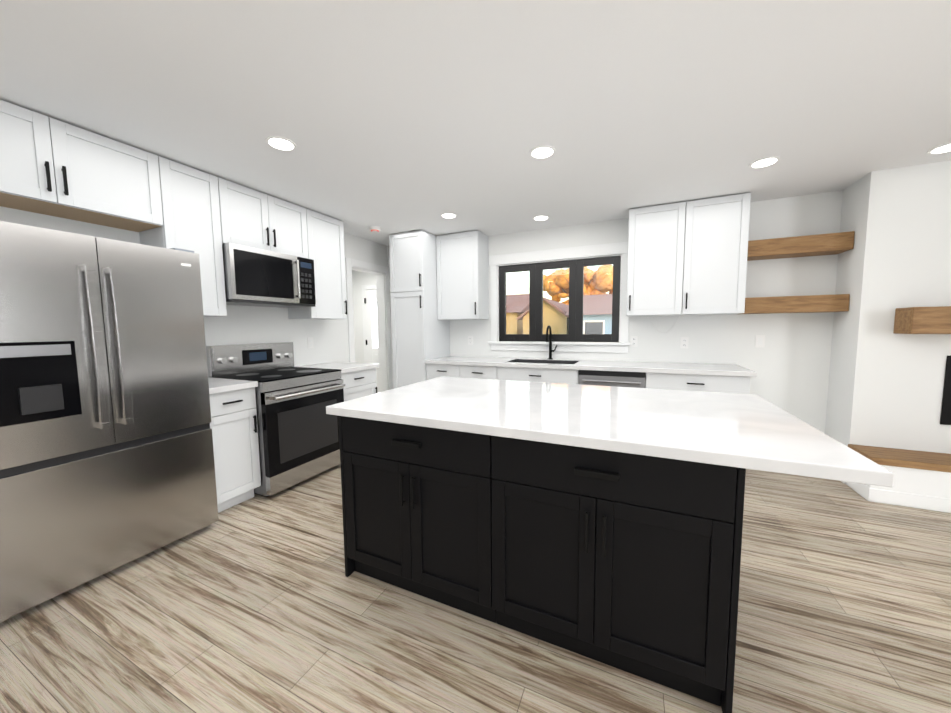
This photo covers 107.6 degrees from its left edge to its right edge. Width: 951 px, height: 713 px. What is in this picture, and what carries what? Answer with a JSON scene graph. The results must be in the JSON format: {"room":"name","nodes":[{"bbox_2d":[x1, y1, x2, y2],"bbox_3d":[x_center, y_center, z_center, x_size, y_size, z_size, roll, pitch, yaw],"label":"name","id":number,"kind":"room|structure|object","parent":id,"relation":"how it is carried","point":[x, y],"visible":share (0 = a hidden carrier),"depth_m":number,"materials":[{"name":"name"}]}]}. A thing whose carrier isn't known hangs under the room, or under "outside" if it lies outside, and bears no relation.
{"room":"kitchen","nodes":[
{"label":"kitchen","id":0,"kind":"room"},
{"bbox_2d":[0,206,387,373],"bbox_3d":[-3.066,0.012,1.117,0.140,2.440,8.820,2,5,25],"label":"wall","id":1,"kind":"structure","parent":0,"point":[238,324],"depth_m":3.33,"materials":[{"name":"white paint"}]},
{"bbox_2d":[0,100,162,231],"bbox_3d":[-2.391,-1.052,1.923,0.358,0.450,0.930,2,5,25],"label":"upper cabinet","id":2,"kind":"object","parent":1,"relation":"attached to","point":[50,166],"visible":1,"depth_m":1.95,"materials":[{"name":"white wood"}]},
{"bbox_2d":[139,156,226,316],"bbox_3d":[-2.119,-0.812,2.530,0.358,1.032,0.355,2,5,25],"label":"upper cabinet","id":3,"kind":"object","parent":1,"relation":"attached to","point":[190,208],"visible":0.52,"depth_m":2.47,"materials":[{"name":"white wood"}]},
{"bbox_2d":[218,177,307,258],"bbox_3d":[-1.887,-1.131,3.014,0.358,0.482,0.760,2,5,25],"label":"upper cabinet","id":4,"kind":"object","parent":1,"relation":"attached to","point":[249,217],"visible":0.79,"depth_m":2.89,"materials":[{"name":"white wood"}]},
{"bbox_2d":[222,242,315,307],"bbox_3d":[-1.840,-0.669,3.033,0.451,0.437,0.756,2,5,25],"label":"over-the-range microwave","id":5,"kind":"object","parent":4,"relation":"attached to","point":[253,276],"visible":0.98,"depth_m":2.88,"materials":[{"name":"silver metal"}]},
{"bbox_2d":[288,209,346,319],"bbox_3d":[-1.628,-0.905,3.591,0.358,1.032,0.460,2,5,25],"label":"upper cabinet","id":6,"kind":"object","parent":1,"relation":"attached to","point":[325,241],"visible":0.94,"depth_m":3.52,"materials":[{"name":"white wood"}]},
{"bbox_2d":[345,257,392,391],"bbox_3d":[-1.435,-0.147,4.632,0.158,2.145,0.800,2,5,25],"label":"door frame","id":7,"kind":"structure","parent":1,"relation":"attached to","point":[384,325],"depth_m":4.85,"materials":[{"name":"white paint"}]},
{"bbox_2d":[352,270,375,362],"bbox_3d":[-1.623,-0.460,6.654,1.890,2.440,0.140,2,5,25],"label":"wall","id":8,"kind":"structure","parent":0,"point":[359,279],"depth_m":6.84,"materials":[{"name":"white paint"}]},
{"bbox_2d":[362,284,375,362],"bbox_3d":[-1.714,-0.301,6.622,1.060,2.130,0.019,2,5,25],"label":"door frame","id":9,"kind":"structure","parent":8,"relation":"attached to","point":[366,287],"depth_m":6.78,"materials":[{"name":"white paint"}]},
{"bbox_2d":[364,290,379,392],"bbox_3d":[-1.737,-0.253,6.583,0.866,2.020,0.109,2,5,25],"label":"entry door","id":10,"kind":"structure","parent":8,"relation":"in","point":[370,300],"depth_m":6.69,"materials":[{"name":"white paint"}]},
{"bbox_2d":[387,246,393,388],"bbox_3d":[-0.998,-0.323,4.928,0.415,2.440,0.140,2,5,25],"label":"wall","id":11,"kind":"structure","parent":0,"point":[388,249],"depth_m":4.91,"materials":[{"name":"white paint"}]},
{"bbox_2d":[0,464,950,712],"bbox_3d":[-0.269,1.283,0.598,10.640,0.060,10.020,2,5,25],"label":"floor","id":12,"kind":"structure","parent":0,"point":[256,603],"depth_m":1.48,"materials":[{"name":"brown wood"}]},
{"bbox_2d":[0,221,218,621],"bbox_3d":[-2.171,0.266,1.942,0.750,1.780,0.910,2,5,25],"label":"fridge","id":13,"kind":"object","parent":12,"relation":"on","point":[107,464],"visible":1,"depth_m":1.74,"materials":[{"name":"grey metal"}]},
{"bbox_2d":[209,387,260,512],"bbox_3d":[-1.974,0.665,2.592,0.638,0.874,0.355,2,5,25],"label":"base cabinet","id":14,"kind":"object","parent":12,"relation":"on","point":[233,425],"visible":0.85,"depth_m":2.49,"materials":[{"name":"white wood"}]},
{"bbox_2d":[208,377,257,393],"bbox_3d":[-1.976,0.209,2.553,0.645,0.040,0.355,2,5,25],"label":"countertop","id":15,"kind":"structure","parent":14,"relation":"on","point":[218,385],"depth_m":2.48,"materials":[{"name":"white stone"}]},
{"bbox_2d":[206,342,344,496],"bbox_3d":[-1.680,0.476,3.059,0.773,1.168,0.756,2,5,25],"label":"range","id":16,"kind":"object","parent":12,"relation":"on","point":[298,434],"visible":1,"depth_m":2.88,"materials":[{"name":"silver metal"}]},
{"bbox_2d":[341,368,376,401],"bbox_3d":[-1.462,0.568,3.701,0.638,0.874,0.565,2,5,25],"label":"base cabinet","id":17,"kind":"object","parent":12,"relation":"on","point":[360,383],"visible":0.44,"depth_m":3.58,"materials":[{"name":"white wood"}]},
{"bbox_2d":[295,362,378,372],"bbox_3d":[-1.461,0.112,3.667,0.645,0.040,0.575,2,5,25],"label":"countertop","id":18,"kind":"structure","parent":17,"relation":"on","point":[344,367],"depth_m":3.61,"materials":[{"name":"white stone"}]},
{"bbox_2d":[342,416,495,622],"bbox_3d":[-0.181,0.707,1.879,0.809,0.874,0.638,2,5,25],"label":"base cabinet","id":19,"kind":"object","parent":12,"relation":"on","point":[418,503],"visible":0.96,"depth_m":1.59,"materials":[{"name":"black wood"}]},
{"bbox_2d":[326,377,894,487],"bbox_3d":[0.401,0.247,1.817,1.995,0.040,1.130,2,5,25],"label":"countertop","id":20,"kind":"structure","parent":19,"relation":"on","point":[750,431],"depth_m":1.42,"materials":[{"name":"white stone"}]},
{"bbox_2d":[389,230,449,388],"bbox_3d":[-0.699,-0.287,4.504,0.475,2.432,0.658,2,5,25],"label":"pantry cabinet","id":21,"kind":"object","parent":12,"relation":"on","point":[420,332],"visible":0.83,"depth_m":4.22,"materials":[{"name":"white wood"}]},
{"bbox_2d":[426,364,459,379],"bbox_3d":[-0.260,0.501,4.381,0.453,0.874,0.638,2,5,25],"label":"base cabinet","id":22,"kind":"object","parent":12,"relation":"on","point":[438,370],"visible":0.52,"depth_m":4.09,"materials":[{"name":"white wood"}]},
{"bbox_2d":[460,365,497,379],"bbox_3d":[0.153,0.512,4.191,0.453,0.874,0.638,2,5,25],"label":"base cabinet","id":23,"kind":"object","parent":12,"relation":"on","point":[479,372],"visible":0.15,"depth_m":3.89,"materials":[{"name":"white wood"}]},
{"bbox_2d":[497,367,577,383],"bbox_3d":[0.750,0.529,3.916,0.858,0.874,0.638,2,5,25],"label":"base cabinet","id":24,"kind":"object","parent":12,"relation":"on","point":[564,376],"visible":0.15,"depth_m":3.61,"materials":[{"name":"white wood"}]},
{"bbox_2d":[424,356,756,376],"bbox_3d":[0.970,0.180,3.780,3.175,0.242,0.645,2,5,25],"label":"countertop","id":25,"kind":"structure","parent":24,"relation":"on","point":[683,368],"depth_m":3.48,"materials":[{"name":"white stone"}]},
{"bbox_2d":[546,326,556,358],"bbox_3d":[0.870,-0.158,3.998,0.109,0.397,0.213,2,5,25],"label":"sink faucet","id":26,"kind":"object","parent":25,"relation":"on","point":[549,336],"visible":1,"depth_m":4.06,"materials":[{"name":"black metal"}]},
{"bbox_2d":[338,416,745,712],"bbox_3d":[0.201,0.716,1.729,1.670,0.874,0.630,2,5,25],"label":"panels","id":27,"kind":"object","parent":12,"relation":"on","point":[726,700],"visible":0.15,"depth_m":1.11,"materials":[{"name":"black wood"}]},
{"bbox_2d":[578,370,645,387],"bbox_3d":[1.409,0.550,3.603,0.596,0.872,0.656,2,5,25],"label":"dishwasher","id":28,"kind":"object","parent":12,"relation":"on","point":[614,378],"visible":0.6,"depth_m":3.30,"materials":[{"name":"silver metal"}]},
{"bbox_2d":[491,436,736,705],"bbox_3d":[0.560,0.728,1.538,0.819,0.874,0.638,2,5,25],"label":"base cabinet","id":29,"kind":"object","parent":12,"relation":"on","point":[620,561],"visible":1,"depth_m":1.25,"materials":[{"name":"black wood"}]},
{"bbox_2d":[645,373,749,393],"bbox_3d":[2.038,0.566,3.324,0.773,0.874,0.638,2,5,25],"label":"base cabinet","id":30,"kind":"object","parent":12,"relation":"on","point":[715,383],"visible":0.27,"depth_m":3.02,"materials":[{"name":"white wood"}]},
{"bbox_2d":[846,444,950,512],"bbox_3d":[4.352,0.922,2.019,3.132,0.335,0.317,2,5,25],"label":"hearth","id":31,"kind":"object","parent":12,"relation":"on","point":[922,479],"visible":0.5,"depth_m":2.46,"materials":[{"name":"white paint"}]},
{"bbox_2d":[0,0,950,245],"bbox_3d":[-0.293,-1.229,0.390,10.640,0.100,10.020,2,5,25],"label":"ceiling","id":32,"kind":"structure","parent":0,"point":[389,117],"depth_m":1.72,"materials":[{"name":"white paint"}]},
{"bbox_2d":[265,136,296,150],"bbox_3d":[-1.199,-1.312,2.150,0.170,0.008,0.170,2,5,25],"label":"recessed light","id":33,"kind":"object","parent":32,"relation":"in","point":[280,143],"visible":1,"depth_m":2.14,"materials":[{"name":"white plastic"}]},
{"bbox_2d":[368,226,380,231],"bbox_3d":[-1.145,-1.444,3.959,0.140,0.043,0.140,2,5,25],"label":"smoke detector","id":34,"kind":"object","parent":32,"relation":"attached to","point":[374,228],"visible":1,"depth_m":3.91,"materials":[{"name":"white plastic"}]},
{"bbox_2d":[440,213,456,218],"bbox_3d":[-0.273,-1.437,3.557,0.170,0.008,0.170,2,5,25],"label":"recessed light","id":35,"kind":"object","parent":32,"relation":"in","point":[448,215],"visible":0.94,"depth_m":3.54,"materials":[{"name":"white plastic"}]},
{"bbox_2d":[533,215,548,220],"bbox_3d":[0.690,-1.455,3.662,0.170,0.008,0.170,2,5,25],"label":"recessed light","id":36,"kind":"object","parent":32,"relation":"in","point":[541,217],"visible":0.94,"depth_m":3.65,"materials":[{"name":"white plastic"}]},
{"bbox_2d":[529,145,555,158],"bbox_3d":[0.439,-1.339,2.285,0.170,0.008,0.170,2,5,25],"label":"recessed light","id":37,"kind":"object","parent":32,"relation":"in","point":[542,151],"visible":1,"depth_m":2.28,"materials":[{"name":"white plastic"}]},
{"bbox_2d":[749,156,779,168],"bbox_3d":[2.039,-1.369,2.460,0.170,0.008,0.170,2,5,25],"label":"recessed light","id":38,"kind":"object","parent":32,"relation":"in","point":[765,162],"visible":1,"depth_m":2.45,"materials":[{"name":"white plastic"}]},
{"bbox_2d":[927,143,950,154],"bbox_3d":[3.088,-1.363,2.274,0.170,0.008,0.170,2,5,25],"label":"recessed light","id":39,"kind":"object","parent":32,"relation":"in","point":[944,148],"visible":0.92,"depth_m":2.29,"materials":[{"name":"white plastic"}]},
{"bbox_2d":[450,190,842,432],"bbox_3d":[2.460,-0.238,3.491,8.180,2.440,0.140,2,5,25],"label":"wall","id":40,"kind":"structure","parent":0,"point":[789,363],"depth_m":3.29,"materials":[{"name":"white paint"}]},
{"bbox_2d":[436,230,488,319],"bbox_3d":[-0.165,-0.983,4.365,0.565,1.032,0.358,2,5,25],"label":"upper cabinet","id":41,"kind":"object","parent":40,"relation":"attached to","point":[462,277],"visible":1,"depth_m":4.24,"materials":[{"name":"white wood"}]},
{"bbox_2d":[468,336,472,344],"bbox_3d":[-0.068,-0.213,4.580,0.070,0.116,0.008,2,5,25],"label":"electrical outlet plate","id":42,"kind":"object","parent":40,"relation":"attached to","point":[470,340],"visible":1,"depth_m":4.58,"materials":[{"name":"white plastic"}]},
{"bbox_2d":[488,242,629,352],"bbox_3d":[0.947,-0.654,4.127,1.650,1.185,0.190,2,5,25],"label":"window","id":43,"kind":"structure","parent":40,"relation":"in","point":[576,277],"depth_m":4.05,"materials":[{"name":"black"}]},
{"bbox_2d":[630,336,637,346],"bbox_3d":[1.712,-0.162,3.762,0.070,0.116,0.008,2,5,25],"label":"electrical outlet plate","id":44,"kind":"object","parent":40,"relation":"attached to","point":[634,341],"visible":1,"depth_m":3.76,"materials":[{"name":"white plastic"}]},
{"bbox_2d":[626,202,685,315],"bbox_3d":[1.781,-0.928,3.470,0.479,1.032,0.358,2,5,25],"label":"upper cabinet","id":45,"kind":"object","parent":40,"relation":"attached to","point":[656,235],"visible":0.98,"depth_m":3.34,"materials":[{"name":"white wood"}]},
{"bbox_2d":[680,337,688,348],"bbox_3d":[2.139,-0.140,3.566,0.070,0.116,0.008,2,5,25],"label":"electrical outlet plate","id":46,"kind":"object","parent":40,"relation":"attached to","point":[683,342],"visible":1,"depth_m":3.56,"materials":[{"name":"white plastic"}]},
{"bbox_2d":[681,193,750,314],"bbox_3d":[2.218,-0.915,3.269,0.479,1.032,0.358,2,5,25],"label":"upper cabinet","id":47,"kind":"object","parent":40,"relation":"attached to","point":[715,253],"visible":1,"depth_m":3.14,"materials":[{"name":"white wood"}]},
{"bbox_2d":[755,335,764,346],"bbox_3d":[2.702,-0.144,3.305,0.070,0.116,0.008,2,5,25],"label":"switch plate","id":48,"kind":"object","parent":40,"relation":"attached to","point":[760,341],"visible":1,"depth_m":3.30,"materials":[{"name":"white plastic"}]},
{"bbox_2d":[741,294,849,313],"bbox_3d":[2.788,-0.459,3.102,0.701,0.140,0.246,2,5,25],"label":"floating shelf","id":49,"kind":"object","parent":40,"relation":"attached to","point":[803,304],"visible":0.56,"depth_m":2.98,"materials":[{"name":"brown wood"}]},
{"bbox_2d":[747,231,854,260],"bbox_3d":[2.784,-0.958,3.061,0.701,0.140,0.246,2,5,25],"label":"floating shelf","id":50,"kind":"object","parent":40,"relation":"attached to","point":[812,245],"visible":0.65,"depth_m":2.96,"materials":[{"name":"brown wood"}]},
{"bbox_2d":[825,160,950,453],"bbox_3d":[4.508,-0.155,2.253,3.140,2.440,0.400,2,5,25],"label":"wall bump-out","id":51,"kind":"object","parent":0,"point":[885,386],"visible":0.69,"depth_m":2.64,"materials":[{"name":"white paint"}]},
{"bbox_2d":[893,306,950,333],"bbox_3d":[3.854,-0.240,2.214,1.600,0.190,0.196,2,5,25],"label":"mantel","id":52,"kind":"structure","parent":51,"relation":"attached to","point":[922,320],"depth_m":2.44,"materials":[{"name":"brown wood"}]},
{"bbox_2d":[940,355,950,424],"bbox_3d":[3.958,0.251,2.446,1.040,0.510,0.256,2,5,25],"label":"fireplace insert","id":53,"kind":"object","parent":51,"relation":"attached to","point":[945,418],"visible":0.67,"depth_m":2.55,"materials":[{"name":"black metal"}]},
{"label":"outside","id":54,"kind":"structure","parent":0,"visible":0},
{"bbox_3d":[19.699,-2.638,54.344,130.000,0.100,104.470,2,5,25],"label":"ground","id":55,"kind":"structure","parent":54,"visible":0},
{"bbox_2d":[506,294,528,333],"bbox_3d":[0.391,-2.593,28.171,9.500,4.500,8.700,2,5,25],"label":"house","id":56,"kind":"structure","parent":55,"relation":"on","point":[519,309],"depth_m":23.19,"materials":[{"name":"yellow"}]},
{"bbox_2d":[516,297,568,333],"bbox_3d":[5.611,-1.886,23.884,3.300,3.700,8.200,2,5,25],"label":"house","id":57,"kind":"structure","parent":55,"relation":"on","point":[547,316],"depth_m":20.30,"materials":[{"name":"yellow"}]},
{"bbox_2d":[543,265,612,304],"bbox_3d":[11.517,-6.049,38.578,9.715,9.457,9.189,2,5,25],"label":"tree","id":58,"kind":"object","parent":55,"relation":"on","point":[554,288],"depth_m":36.73,"materials":[{"name":"brown plant"}]},
{"bbox_2d":[565,294,611,333],"bbox_3d":[10.349,-1.529,18.408,9.600,3.800,8.200,2,5,25],"label":"house","id":59,"kind":"structure","parent":55,"relation":"on","point":[598,321],"depth_m":16.55,"materials":[{"name":"blue"}]}
]}

